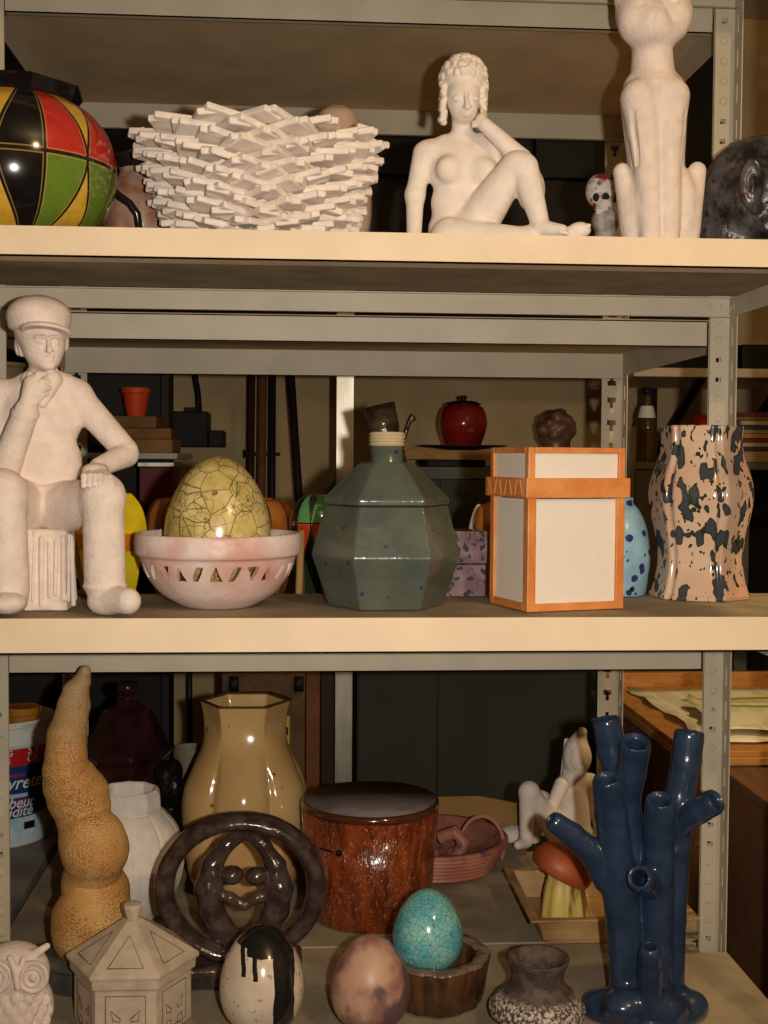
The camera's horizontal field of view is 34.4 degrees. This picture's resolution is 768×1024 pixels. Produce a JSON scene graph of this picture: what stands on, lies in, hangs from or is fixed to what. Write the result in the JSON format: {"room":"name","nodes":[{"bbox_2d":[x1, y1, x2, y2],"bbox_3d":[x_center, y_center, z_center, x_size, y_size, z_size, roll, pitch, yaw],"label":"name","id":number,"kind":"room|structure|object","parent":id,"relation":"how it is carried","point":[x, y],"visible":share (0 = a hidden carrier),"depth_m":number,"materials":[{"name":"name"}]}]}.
{"room":"art studio","nodes":[
{"label":"art studio","id":0,"kind":"room"},
{"bbox_2d":[174,19,767,782],"bbox_3d":[-0.192,-0.310,4.237,5.400,2.750,0.100,0,2,-4],"label":"wall","id":1,"kind":"structure","parent":0,"point":[513,407],"depth_m":4.20,"materials":[{"name":"beige paint"}]},
{"bbox_2d":[174,374,225,447],"bbox_3d":[-0.621,-0.390,4.068,0.197,0.356,0.169,0,2,-4],"label":"wall box","id":2,"kind":"object","parent":1,"relation":"attached to","point":[192,426],"visible":0.73,"depth_m":3.99,"materials":[{"name":"black plastic"}]},
{"bbox_2d":[5,27,720,351],"bbox_3d":[-0.143,-0.923,3.721,2.065,0.800,0.881,0,2,-4],"label":"upper cabinet","id":3,"kind":"object","parent":1,"relation":"attached to","point":[566,167],"visible":0.02,"depth_m":3.34,"materials":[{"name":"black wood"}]},
{"bbox_2d":[587,368,767,458],"bbox_3d":[1.419,-0.272,3.998,1.418,0.326,0.599,0,2,-4],"label":"wall shelf","id":4,"kind":"object","parent":1,"relation":"attached to","point":[693,379],"visible":0.47,"depth_m":3.84,"materials":[{"name":"black"}]},
{"bbox_2d":[656,348,738,367],"bbox_3d":[0.912,-0.465,3.850,0.274,0.062,0.310,0,2,-4],"label":"case","id":5,"kind":"object","parent":4,"relation":"on","point":[702,361],"visible":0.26,"depth_m":3.70,"materials":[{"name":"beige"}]},
{"bbox_2d":[737,344,767,368],"bbox_3d":[1.497,-0.469,3.890,0.880,0.074,0.310,0,2,-4],"label":"case","id":6,"kind":"object","parent":4,"relation":"on","point":[751,356],"visible":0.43,"depth_m":3.71,"materials":[{"name":"black"}]},
{"bbox_2d":[744,0,767,19],"bbox_3d":[0.037,-1.594,0.986,5.400,0.100,6.500,0,2,-4],"label":"ceiling","id":7,"kind":"structure","parent":0,"point":[753,9],"depth_m":4.13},
{"bbox_3d":[0.019,1.253,1.110,5.400,0.100,6.500,0,2,-4],"label":"floor","id":8,"kind":"structure","parent":0,"visible":0},
{"bbox_2d":[0,812,57,926],"bbox_3d":[-1.145,0.891,2.418,1.000,0.497,1.000,0,2,-4],"label":"side table","id":9,"kind":"object","parent":8,"relation":"on","point":[28,863],"visible":0.07,"depth_m":2.30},
{"bbox_2d":[0,704,54,848],"bbox_3d":[-0.754,0.520,2.449,0.204,0.244,0.204,0,2,-4],"label":"plastic bucket","id":10,"kind":"object","parent":9,"relation":"on","point":[29,812],"visible":0.77,"depth_m":2.39,"materials":[{"name":"white plastic"}]},
{"bbox_2d":[9,703,39,722],"bbox_3d":[-0.718,0.507,2.467,0.068,0.245,0.068,0,2,-4],"label":"pot","id":11,"kind":"object","parent":10,"relation":"in","point":[18,712],"visible":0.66,"depth_m":2.44,"materials":[{"name":"ceramic"}]},
{"bbox_2d":[6,309,192,758],"bbox_3d":[-0.808,0.291,3.328,0.550,1.618,0.480,0,2,-4],"label":"shelf unit","id":12,"kind":"object","parent":8,"relation":"on","point":[155,691],"visible":0.11,"depth_m":3.53,"materials":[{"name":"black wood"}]},
{"bbox_2d":[105,439,179,452],"bbox_3d":[-0.634,-0.173,3.280,0.171,0.035,0.220,0,2,-4],"label":"pack","id":13,"kind":"object","parent":12,"relation":"on","point":[144,445],"visible":0.54,"depth_m":3.17},
{"bbox_2d":[123,428,173,439],"bbox_3d":[-0.629,-0.205,3.279,0.141,0.027,0.220,0,3,-7],"label":"pack","id":14,"kind":"object","parent":13,"relation":"on","point":[134,433],"visible":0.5,"depth_m":3.17},
{"bbox_2d":[113,416,168,427],"bbox_3d":[-0.641,-0.234,3.277,0.116,0.029,0.220,0,2,-1],"label":"pack","id":15,"kind":"object","parent":14,"relation":"on","point":[124,421],"visible":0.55,"depth_m":3.17},
{"bbox_2d":[121,387,150,415],"bbox_3d":[-0.654,-0.288,3.273,0.076,0.077,0.076,0,2,-4],"label":"pot","id":16,"kind":"object","parent":15,"relation":"on","point":[135,398],"visible":0.87,"depth_m":3.25,"materials":[{"name":"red plastic"}]},
{"bbox_2d":[137,462,181,505],"bbox_3d":[-0.595,-0.076,3.302,0.095,0.114,0.200,0,2,-4],"label":"box","id":17,"kind":"object","parent":12,"relation":"on","point":[157,480],"visible":0.83,"depth_m":3.21,"materials":[{"name":"red"}]},
{"bbox_3d":[-0.984,-0.224,3.299,0.123,0.130,0.170,0,2,-4],"label":"storage box","id":18,"kind":"object","parent":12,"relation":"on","visible":0},
{"bbox_2d":[7,362,25,378],"bbox_3d":[-1.003,-0.343,3.287,0.106,0.107,0.106,0,2,-4],"label":"tub","id":19,"kind":"object","parent":18,"relation":"on","point":[14,369],"visible":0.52,"depth_m":3.25,"materials":[{"name":"white plastic"}]},
{"bbox_2d":[187,673,192,742],"bbox_3d":[-0.619,0.676,3.960,0.024,0.794,0.018,0,2,-4],"label":"pole","id":20,"kind":"object","parent":8,"relation":"on","point":[189,675],"visible":0.32,"depth_m":3.95,"materials":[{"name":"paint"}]},
{"bbox_2d":[257,375,266,497],"bbox_3d":[-0.393,0.201,3.950,0.041,1.748,0.028,0,2,-4],"label":"pole","id":21,"kind":"object","parent":8,"relation":"on","point":[262,379],"visible":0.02,"depth_m":3.92,"materials":[{"name":"metal"}]},
{"bbox_2d":[244,375,279,478],"bbox_3d":[-0.391,0.200,3.965,0.116,1.748,0.044,0,2,-4],"label":"pole","id":22,"kind":"object","parent":8,"relation":"on","point":[250,453],"visible":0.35,"depth_m":3.92,"materials":[{"name":"metal"}]},
{"bbox_2d":[222,672,304,778],"bbox_3d":[-0.308,0.737,3.167,0.210,0.748,0.050,0,2,-4],"label":"board","id":23,"kind":"object","parent":8,"relation":"on","point":[288,684],"visible":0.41,"depth_m":3.16,"materials":[{"name":"black"}]},
{"bbox_2d":[268,375,275,497],"bbox_3d":[-0.358,0.201,3.957,0.027,1.748,0.023,0,2,-4],"label":"pole","id":24,"kind":"object","parent":8,"relation":"on","point":[272,378],"visible":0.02,"depth_m":3.93,"materials":[{"name":"metal"}]},
{"bbox_2d":[286,375,302,502],"bbox_3d":[-0.251,0.204,3.905,0.148,1.750,0.027,0,2,-4],"label":"pole","id":25,"kind":"object","parent":8,"relation":"on","point":[291,386],"visible":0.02,"depth_m":3.87,"materials":[{"name":"metal"}]},
{"bbox_2d":[306,672,319,792],"bbox_3d":[-0.195,0.724,3.389,0.038,0.756,0.040,0,2,-4],"label":"batten","id":26,"kind":"object","parent":8,"relation":"on","point":[312,678],"visible":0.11,"depth_m":3.36,"materials":[{"name":"brown wood"}]},
{"bbox_2d":[320,672,333,786],"bbox_3d":[-0.156,0.730,3.402,0.035,0.742,0.040,0,2,-4],"label":"batten","id":27,"kind":"object","parent":8,"relation":"on","point":[327,678],"visible":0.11,"depth_m":3.38,"materials":[{"name":"brown wood"}]},
{"bbox_2d":[334,290,354,783],"bbox_3d":[-0.106,0.055,3.321,0.049,2.099,0.030,0,2,-4],"label":"upright","id":28,"kind":"object","parent":8,"relation":"on","point":[345,385],"visible":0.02,"depth_m":3.32,"materials":[{"name":"grey metal"}]},
{"bbox_2d":[0,0,726,948],"bbox_3d":[-0.053,0.030,2.194,1.120,2.250,0.611,0,2,-4],"label":"shelving rack","id":29,"kind":"object","parent":8,"relation":"on","point":[556,71],"depth_m":2.10,"materials":[{"name":"grey metal"}]},
{"bbox_2d":[87,680,171,805],"bbox_3d":[-0.474,0.480,2.296,0.151,0.342,0.151,1,3,7],"label":"jar","id":30,"kind":"object","parent":29,"relation":"on","point":[128,741],"visible":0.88,"depth_m":2.24,"materials":[{"name":"red glass"}]},
{"bbox_2d":[108,781,184,919],"bbox_3d":[-0.421,0.558,2.042,0.184,0.209,0.184,0,2,-4],"label":"round vase","id":31,"kind":"object","parent":29,"relation":"on","point":[150,829],"visible":0.34,"depth_m":1.99,"materials":[{"name":"ceramic"}]},
{"bbox_2d":[154,759,184,862],"bbox_3d":[-0.381,0.548,2.206,0.054,0.217,0.058,0,2,-4],"label":"vase","id":32,"kind":"object","parent":29,"relation":"on","point":[168,774],"visible":0.42,"depth_m":2.19,"materials":[{"name":"black ceramic"}]},
{"bbox_2d":[173,743,201,832],"bbox_3d":[-0.376,0.550,2.406,0.065,0.194,0.065,0,2,-4],"label":"beaker","id":33,"kind":"object","parent":29,"relation":"on","point":[186,754],"visible":0.32,"depth_m":2.38,"materials":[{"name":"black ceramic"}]},
{"bbox_2d":[146,498,291,593],"bbox_3d":[-0.274,0.085,2.072,0.246,0.215,0.246,0,2,-4],"label":"bowl","id":34,"kind":"object","parent":29,"relation":"on","point":[279,511],"visible":0.19,"depth_m":2.01,"materials":[{"name":"ceramic"}]},
{"bbox_2d":[181,691,306,897],"bbox_3d":[-0.243,0.492,2.172,0.216,0.332,0.228,0,2,-4],"label":"vase","id":35,"kind":"object","parent":29,"relation":"on","point":[245,760],"visible":0.82,"depth_m":2.10,"materials":[{"name":"beige ceramic"}]},
{"bbox_2d":[295,530,304,593],"bbox_3d":[-0.133,0.114,1.942,0.018,0.170,0.012,0,2,-4],"label":"wooden stick","id":36,"kind":"object","parent":29,"relation":"on","point":[300,557],"visible":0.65,"depth_m":1.94,"materials":[{"name":"brown wood"}]},
{"bbox_2d":[289,494,330,593],"bbox_3d":[-0.109,0.084,1.993,0.087,0.226,0.087,0,2,-4],"label":"vase","id":37,"kind":"object","parent":29,"relation":"on","point":[307,512],"visible":0.45,"depth_m":1.96,"materials":[{"name":"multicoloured ceramic"}]},
{"bbox_2d":[301,781,438,933],"bbox_3d":[-0.023,0.568,2.059,0.229,0.193,0.229,0,2,-4],"label":"drum","id":38,"kind":"object","parent":29,"relation":"on","point":[375,841],"visible":0.84,"depth_m":1.97,"materials":[{"name":"ceramic"}]},
{"bbox_2d":[363,401,415,461],"bbox_3d":[0.014,0.010,1.988,0.103,0.374,0.103,2,3,32],"label":"bottle","id":39,"kind":"object","parent":29,"relation":"on","point":[383,417],"visible":0.15,"depth_m":1.96,"materials":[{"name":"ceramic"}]},
{"bbox_2d":[433,814,507,883],"bbox_3d":[0.093,0.603,2.290,0.272,0.106,0.272,0,2,-4],"label":"dish","id":40,"kind":"object","parent":29,"relation":"on","point":[467,848],"visible":0.38,"depth_m":2.25,"materials":[{"name":"pink ceramic"}]},
{"bbox_2d":[468,504,480,528],"bbox_3d":[0.159,0.090,2.082,0.049,0.208,0.049,0,2,-4],"label":"handle","id":41,"kind":"object","parent":29,"relation":"on","point":[471,524],"visible":0.13,"depth_m":2.07,"materials":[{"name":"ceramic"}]},
{"bbox_2d":[474,502,489,593],"bbox_3d":[0.170,0.091,1.992,0.051,0.214,0.051,0,2,-4],"label":"round vase","id":42,"kind":"object","parent":29,"relation":"on","point":[482,517],"visible":0.21,"depth_m":1.97,"materials":[{"name":"orange ceramic"}]},
{"bbox_2d":[502,824,518,842],"bbox_3d":[0.255,0.634,2.453,0.056,0.032,0.056,0,2,-4],"label":"pebble","id":43,"kind":"object","parent":29,"relation":"on","point":[512,831],"visible":0.48,"depth_m":2.43,"materials":[{"name":"stone"}]},
{"bbox_2d":[514,727,595,849],"bbox_3d":[0.330,0.535,2.416,0.217,0.233,0.087,-1,3,-24],"label":"figurine","id":44,"kind":"object","parent":29,"relation":"on","point":[571,794],"visible":0.88,"depth_m":2.40,"materials":[{"name":"ceramic"}]},
{"bbox_2d":[504,868,699,943],"bbox_3d":[0.346,0.643,2.026,0.264,0.050,0.246,0,2,-4],"label":"tray","id":45,"kind":"object","parent":29,"relation":"on","point":[528,884],"visible":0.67,"depth_m":1.93,"materials":[{"name":"wood"}]},
{"bbox_2d":[532,842,591,917],"bbox_3d":[0.288,0.597,2.010,0.096,0.124,0.094,0,2,-4],"label":"mushroom","id":46,"kind":"object","parent":45,"relation":"on","point":[564,894],"visible":0.84,"depth_m":1.98,"materials":[{"name":"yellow ceramic"}]},
{"bbox_2d":[0,0,767,1023],"bbox_3d":[-0.020,0.050,1.723,1.520,2.250,0.326,0,2,-4],"label":"shelving rack","id":47,"kind":"object","parent":8,"relation":"on","point":[724,279],"visible":0.72,"depth_m":1.66,"materials":[{"name":"beige metal"}]},
{"bbox_2d":[0,940,53,1023],"bbox_3d":[-0.484,0.621,1.632,0.098,0.118,0.094,0,3,-12],"label":"sculpture","id":48,"kind":"object","parent":47,"relation":"on","point":[26,994],"visible":1,"depth_m":1.60,"materials":[{"name":"ceramic"}]},
{"bbox_2d":[0,70,116,226],"bbox_3d":[-0.488,-0.454,1.627,0.270,0.196,0.270,1,3,12],"label":"vase","id":49,"kind":"object","parent":47,"relation":"on","point":[58,167],"visible":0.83,"depth_m":1.54,"materials":[{"name":"ceramic"}]},
{"bbox_2d":[0,295,140,614],"bbox_3d":[-0.419,-0.077,1.597,0.232,0.411,0.172,0,2,-4],"label":"figurine","id":50,"kind":"object","parent":47,"relation":"on","point":[44,409],"visible":1,"depth_m":1.59,"materials":[{"name":"ceramic"}]},
{"bbox_2d":[42,665,130,996],"bbox_3d":[-0.421,0.446,1.786,0.153,0.455,0.153,-1,3,-23],"label":"sculpture","id":51,"kind":"object","parent":47,"relation":"on","point":[94,847],"visible":0.83,"depth_m":1.75,"materials":[{"name":"ceramic"}]},
{"bbox_2d":[75,493,146,594],"bbox_3d":[-0.400,0.046,1.800,0.114,0.147,0.109,0,2,-4],"label":"vase","id":52,"kind":"object","parent":47,"relation":"on","point":[134,517],"visible":0.27,"depth_m":1.78,"materials":[{"name":"yellow ceramic"}]},
{"bbox_2d":[66,900,198,1023],"bbox_3d":[-0.336,0.601,1.664,0.176,0.158,0.154,0,2,-4],"label":"house","id":53,"kind":"object","parent":47,"relation":"on","point":[137,970],"visible":1,"depth_m":1.62,"materials":[{"name":"grey ceramic"}]},
{"bbox_2d":[103,148,164,227],"bbox_3d":[-0.346,-0.441,1.757,0.102,0.161,0.114,0,2,-4],"label":"pitcher","id":54,"kind":"object","parent":47,"relation":"on","point":[130,208],"visible":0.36,"depth_m":1.72,"materials":[{"name":"ceramic"}]},
{"bbox_2d":[134,529,300,608],"bbox_3d":[-0.224,0.077,1.679,0.223,0.099,0.223,0,2,2],"label":"bowl","id":55,"kind":"object","parent":47,"relation":"on","point":[162,558],"visible":0.94,"depth_m":1.60,"materials":[{"name":"ceramic"}]},
{"bbox_2d":[164,457,270,580],"bbox_3d":[-0.224,0.018,1.676,0.143,0.186,0.143,0,2,-4],"label":"egg","id":56,"kind":"object","parent":55,"relation":"in","point":[217,497],"visible":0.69,"depth_m":1.62,"materials":[{"name":"yellow ceramic"}]},
{"bbox_2d":[154,810,326,989],"bbox_3d":[-0.207,0.553,1.796,0.248,0.243,0.087,0,2,-4],"label":"ring sculpture","id":57,"kind":"object","parent":47,"relation":"on","point":[213,948],"visible":0.66,"depth_m":1.78,"materials":[{"name":"ceramic"}]},
{"bbox_2d":[128,102,389,231],"bbox_3d":[-0.167,-0.430,1.686,0.345,0.158,0.345,2,3,32],"label":"basket","id":58,"kind":"object","parent":47,"relation":"on","point":[218,166],"visible":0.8,"depth_m":1.57,"materials":[{"name":"ceramic"}]},
{"bbox_2d":[219,923,304,1023],"bbox_3d":[-0.160,0.611,1.626,0.112,0.143,0.112,0,2,-4],"label":"egg","id":59,"kind":"object","parent":47,"relation":"on","point":[262,981],"visible":1,"depth_m":1.59,"materials":[{"name":"white ceramic"}]},
{"bbox_2d":[316,105,371,231],"bbox_3d":[-0.067,-0.471,1.781,0.100,0.222,0.100,0,2,-4],"label":"egg","id":60,"kind":"object","parent":47,"relation":"on","point":[348,118],"visible":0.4,"depth_m":1.75,"materials":[{"name":"beige ceramic"}]},
{"bbox_2d":[330,933,409,1023],"bbox_3d":[-0.018,0.620,1.636,0.106,0.127,0.106,0,2,-4],"label":"egg","id":61,"kind":"object","parent":47,"relation":"on","point":[370,984],"visible":1,"depth_m":1.60,"materials":[{"name":"ceramic"}]},
{"bbox_2d":[312,432,459,610],"bbox_3d":[0.004,0.009,1.696,0.203,0.236,0.179,0,2,-4],"label":"jar","id":62,"kind":"object","parent":47,"relation":"on","point":[386,540],"visible":1,"depth_m":1.63,"materials":[{"name":"green ceramic"}]},
{"bbox_2d":[386,934,490,1017],"bbox_3d":[0.071,0.646,1.736,0.159,0.067,0.164,0,2,-4],"label":"holder","id":63,"kind":"object","parent":47,"relation":"on","point":[458,989],"visible":0.52,"depth_m":1.67,"materials":[{"name":"brown wood"}]},
{"bbox_2d":[392,888,462,969],"bbox_3d":[0.061,0.584,1.736,0.099,0.116,0.099,0,2,-4],"label":"egg","id":64,"kind":"object","parent":63,"relation":"on","point":[427,932],"visible":0.88,"depth_m":1.70,"materials":[{"name":"ceramic"}]},
{"bbox_2d":[446,529,486,596],"bbox_3d":[0.116,0.074,1.832,0.062,0.095,0.062,0,2,-7],"label":"box","id":65,"kind":"object","parent":47,"relation":"on","point":[469,576],"visible":0.59,"depth_m":1.80,"materials":[{"name":"ceramic"}]},
{"bbox_2d":[404,52,590,235],"bbox_3d":[0.152,-0.483,1.658,0.251,0.260,0.098,1,3,15],"label":"figurine","id":66,"kind":"object","parent":47,"relation":"on","point":[475,179],"visible":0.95,"depth_m":1.64,"materials":[{"name":"ceramic"}]},
{"bbox_2d":[489,944,584,1023],"bbox_3d":[0.202,0.636,1.642,0.127,0.097,0.127,0,2,-4],"label":"pot","id":67,"kind":"object","parent":47,"relation":"on","point":[536,992],"visible":1,"depth_m":1.61,"materials":[{"name":"ceramic"}]},
{"bbox_2d":[486,447,629,611],"bbox_3d":[0.235,0.020,1.698,0.157,0.216,0.128,-1,3,-20],"label":"lidded box","id":68,"kind":"object","parent":47,"relation":"on","point":[557,526],"visible":1,"depth_m":1.65,"materials":[{"name":"white paper"}]},
{"bbox_2d":[585,173,618,236],"bbox_3d":[0.319,-0.424,1.798,0.054,0.131,0.046,0,3,-14],"label":"figurine","id":69,"kind":"object","parent":47,"relation":"on","point":[600,189],"visible":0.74,"depth_m":1.78,"materials":[{"name":"white ceramic"}]},
{"bbox_2d":[546,715,724,1023],"bbox_3d":[0.334,0.481,1.675,0.225,0.405,0.136,-1,3,-23],"label":"sculpture","id":70,"kind":"object","parent":47,"relation":"on","point":[639,868],"visible":1,"depth_m":1.66,"materials":[{"name":"blue ceramic"}]},
{"bbox_2d":[623,497,649,596],"bbox_3d":[0.352,0.050,1.847,0.086,0.145,0.086,0,2,-4],"label":"vase","id":71,"kind":"object","parent":47,"relation":"on","point":[636,538],"visible":0.41,"depth_m":1.81,"materials":[{"name":"ceramic"}]},
{"bbox_2d":[613,0,705,237],"bbox_3d":[0.369,-0.544,1.674,0.104,0.383,0.125,3,3,42],"label":"sculpture","id":72,"kind":"object","parent":47,"relation":"on","point":[657,195],"visible":0.88,"depth_m":1.64,"materials":[{"name":"ceramic"}]},
{"bbox_2d":[648,425,754,601],"bbox_3d":[0.465,-0.001,1.823,0.144,0.250,0.150,0,2,-4],"label":"vase","id":73,"kind":"object","parent":47,"relation":"on","point":[701,494],"visible":1,"depth_m":1.77,"materials":[{"name":"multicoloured ceramic"}]},
{"bbox_2d":[700,134,767,239],"bbox_3d":[0.534,-0.442,1.750,0.186,0.174,0.164,0,2,-4],"label":"head sculpture","id":74,"kind":"object","parent":47,"relation":"on","point":[735,201],"visible":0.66,"depth_m":1.70,"materials":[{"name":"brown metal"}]},
{"bbox_2d":[352,465,604,825],"bbox_3d":[0.255,0.473,3.827,0.714,1.226,0.697,0,2,-4],"label":"cabinet","id":75,"kind":"object","parent":8,"relation":"on","point":[443,733],"visible":0.15,"depth_m":3.50,"materials":[{"name":"grey metal"}]},
{"bbox_2d":[403,450,490,459],"bbox_3d":[0.329,-0.168,3.678,0.568,0.027,0.340,0,2,-4],"label":"plank","id":76,"kind":"object","parent":75,"relation":"on","point":[410,454],"visible":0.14,"depth_m":3.50,"materials":[{"name":"brown wood"}]},
{"bbox_2d":[419,445,507,449],"bbox_3d":[0.230,-0.188,3.620,0.260,0.014,0.260,0,2,-4],"label":"saucer","id":77,"kind":"object","parent":76,"relation":"on","point":[447,447],"visible":0.96,"depth_m":3.54,"materials":[{"name":"brown ceramic"}]},
{"bbox_2d":[439,395,486,444],"bbox_3d":[0.231,-0.263,3.616,0.140,0.153,0.140,0,2,-4],"label":"jar","id":78,"kind":"object","parent":77,"relation":"on","point":[463,421],"visible":0.9,"depth_m":3.56,"materials":[{"name":"ceramic"}]},
{"bbox_2d":[536,408,576,446],"bbox_3d":[0.504,-0.242,3.637,0.122,0.124,0.118,0,2,-4],"label":"sculpture","id":79,"kind":"object","parent":76,"relation":"on","point":[555,428],"visible":0.86,"depth_m":3.60,"materials":[{"name":"brown ceramic"}]},
{"bbox_2d":[418,460,485,466],"bbox_3d":[0.197,-0.145,3.679,0.168,0.019,0.280,0,2,-4],"label":"case","id":80,"kind":"object","parent":75,"relation":"on","point":[446,463],"visible":0.97,"depth_m":3.54,"materials":[{"name":"black"}]},
{"bbox_2d":[603,671,767,920],"bbox_3d":[1.066,0.775,2.780,1.024,0.725,0.697,0,2,-4],"label":"table","id":81,"kind":"object","parent":8,"relation":"on","point":[640,716],"visible":0.18,"depth_m":2.68,"materials":[{"name":"brown wood"}]},
{"bbox_2d":[627,686,767,741],"bbox_3d":[0.932,0.437,2.747,0.652,0.016,0.570,0,2,-5],"label":"newspaper","id":82,"kind":"object","parent":81,"relation":"on","point":[674,702],"visible":0.62,"depth_m":2.84,"materials":[{"name":"beige paper"}]},
{"bbox_2d":[687,694,767,729],"bbox_3d":[0.870,0.424,2.631,0.412,0.015,0.309,1,2,3],"label":"newspaper","id":83,"kind":"object","parent":82,"relation":"on","point":[744,714],"visible":0.64,"depth_m":2.63,"materials":[{"name":"beige paper"}]},
{"bbox_2d":[605,461,767,671],"bbox_3d":[1.336,0.474,3.750,1.414,1.245,0.650,0,2,-4],"label":"cabinet","id":84,"kind":"object","parent":8,"relation":"on","point":[755,552],"visible":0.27,"depth_m":4.02,"materials":[{"name":"paint"}]},
{"bbox_2d":[635,387,656,460],"bbox_3d":[0.740,-0.248,3.502,0.060,0.209,0.060,0,2,-4],"label":"glass bottle","id":85,"kind":"object","parent":84,"relation":"on","point":[646,429],"visible":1,"depth_m":3.48,"materials":[{"name":"brown glass"}]},
{"bbox_2d":[689,414,706,424],"bbox_3d":[0.901,-0.210,3.514,0.080,0.134,0.080,0,2,-4],"label":"vase","id":86,"kind":"object","parent":84,"relation":"on","point":[701,419],"visible":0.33,"depth_m":3.49,"materials":[{"name":"red ceramic"}]},
{"bbox_2d":[744,451,767,461],"bbox_3d":[1.120,-0.157,3.552,0.320,0.029,0.220,0,2,-4],"label":"magazine","id":87,"kind":"object","parent":84,"relation":"on","point":[750,456],"visible":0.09,"depth_m":3.44,"materials":[{"name":"beige paper"}]},
{"bbox_2d":[743,447,767,451],"bbox_3d":[1.126,-0.178,3.551,0.320,0.011,0.220,0,2,-6],"label":"magazine","id":88,"kind":"object","parent":87,"relation":"on","point":[762,449],"visible":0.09,"depth_m":3.43,"materials":[{"name":"black paper"}]},
{"bbox_2d":[743,443,767,446],"bbox_3d":[1.132,-0.190,3.551,0.320,0.011,0.220,0,2,-3],"label":"magazine","id":89,"kind":"object","parent":88,"relation":"on","point":[744,444],"visible":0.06,"depth_m":3.44,"materials":[{"name":"beige paper"}]},
{"bbox_2d":[743,438,767,442],"bbox_3d":[1.123,-0.202,3.550,0.320,0.011,0.220,0,2,-3],"label":"magazine","id":90,"kind":"object","parent":89,"relation":"on","point":[745,440],"visible":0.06,"depth_m":3.43,"materials":[{"name":"red paper"}]},
{"bbox_2d":[743,434,767,438],"bbox_3d":[1.129,-0.214,3.550,0.320,0.011,0.220,0,2,-6],"label":"magazine","id":91,"kind":"object","parent":90,"relation":"on","point":[765,436],"visible":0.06,"depth_m":3.43,"materials":[{"name":"orange paper"}]},
{"bbox_2d":[743,430,767,433],"bbox_3d":[1.121,-0.226,3.549,0.320,0.011,0.220,0,2,-3],"label":"magazine","id":92,"kind":"object","parent":91,"relation":"on","point":[745,431],"visible":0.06,"depth_m":3.43,"materials":[{"name":"yellow paper"}]},
{"bbox_2d":[737,425,767,429],"bbox_3d":[1.126,-0.238,3.549,0.320,0.011,0.220,0,2,-3],"label":"magazine","id":93,"kind":"object","parent":92,"relation":"on","point":[746,427],"visible":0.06,"depth_m":3.43,"materials":[{"name":"paper"}]},
{"bbox_2d":[736,421,767,424],"bbox_3d":[1.132,-0.250,3.549,0.320,0.011,0.220,0,2,-6],"label":"magazine","id":94,"kind":"object","parent":93,"relation":"on","point":[737,422],"visible":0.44,"depth_m":3.43,"materials":[{"name":"yellow paper"}]},
{"bbox_2d":[736,417,767,420],"bbox_3d":[1.124,-0.262,3.548,0.320,0.011,0.220,0,2,-3],"label":"magazine","id":95,"kind":"object","parent":94,"relation":"on","point":[737,418],"visible":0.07,"depth_m":3.43,"materials":[{"name":"beige paper"}]},
{"bbox_2d":[736,412,767,416],"bbox_3d":[1.129,-0.274,3.547,0.320,0.011,0.220,0,2,-3],"label":"magazine","id":96,"kind":"object","parent":95,"relation":"on","point":[738,414],"visible":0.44,"depth_m":3.43,"materials":[{"name":"red paper"}]},
{"bbox_2d":[722,767,767,998],"bbox_3d":[1.078,0.844,1.857,0.807,0.666,1.100,0,2,-4],"label":"base cabinet","id":97,"kind":"object","parent":8,"relation":"on","point":[747,886],"visible":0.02,"depth_m":2.24,"materials":[{"name":"brown wood"}]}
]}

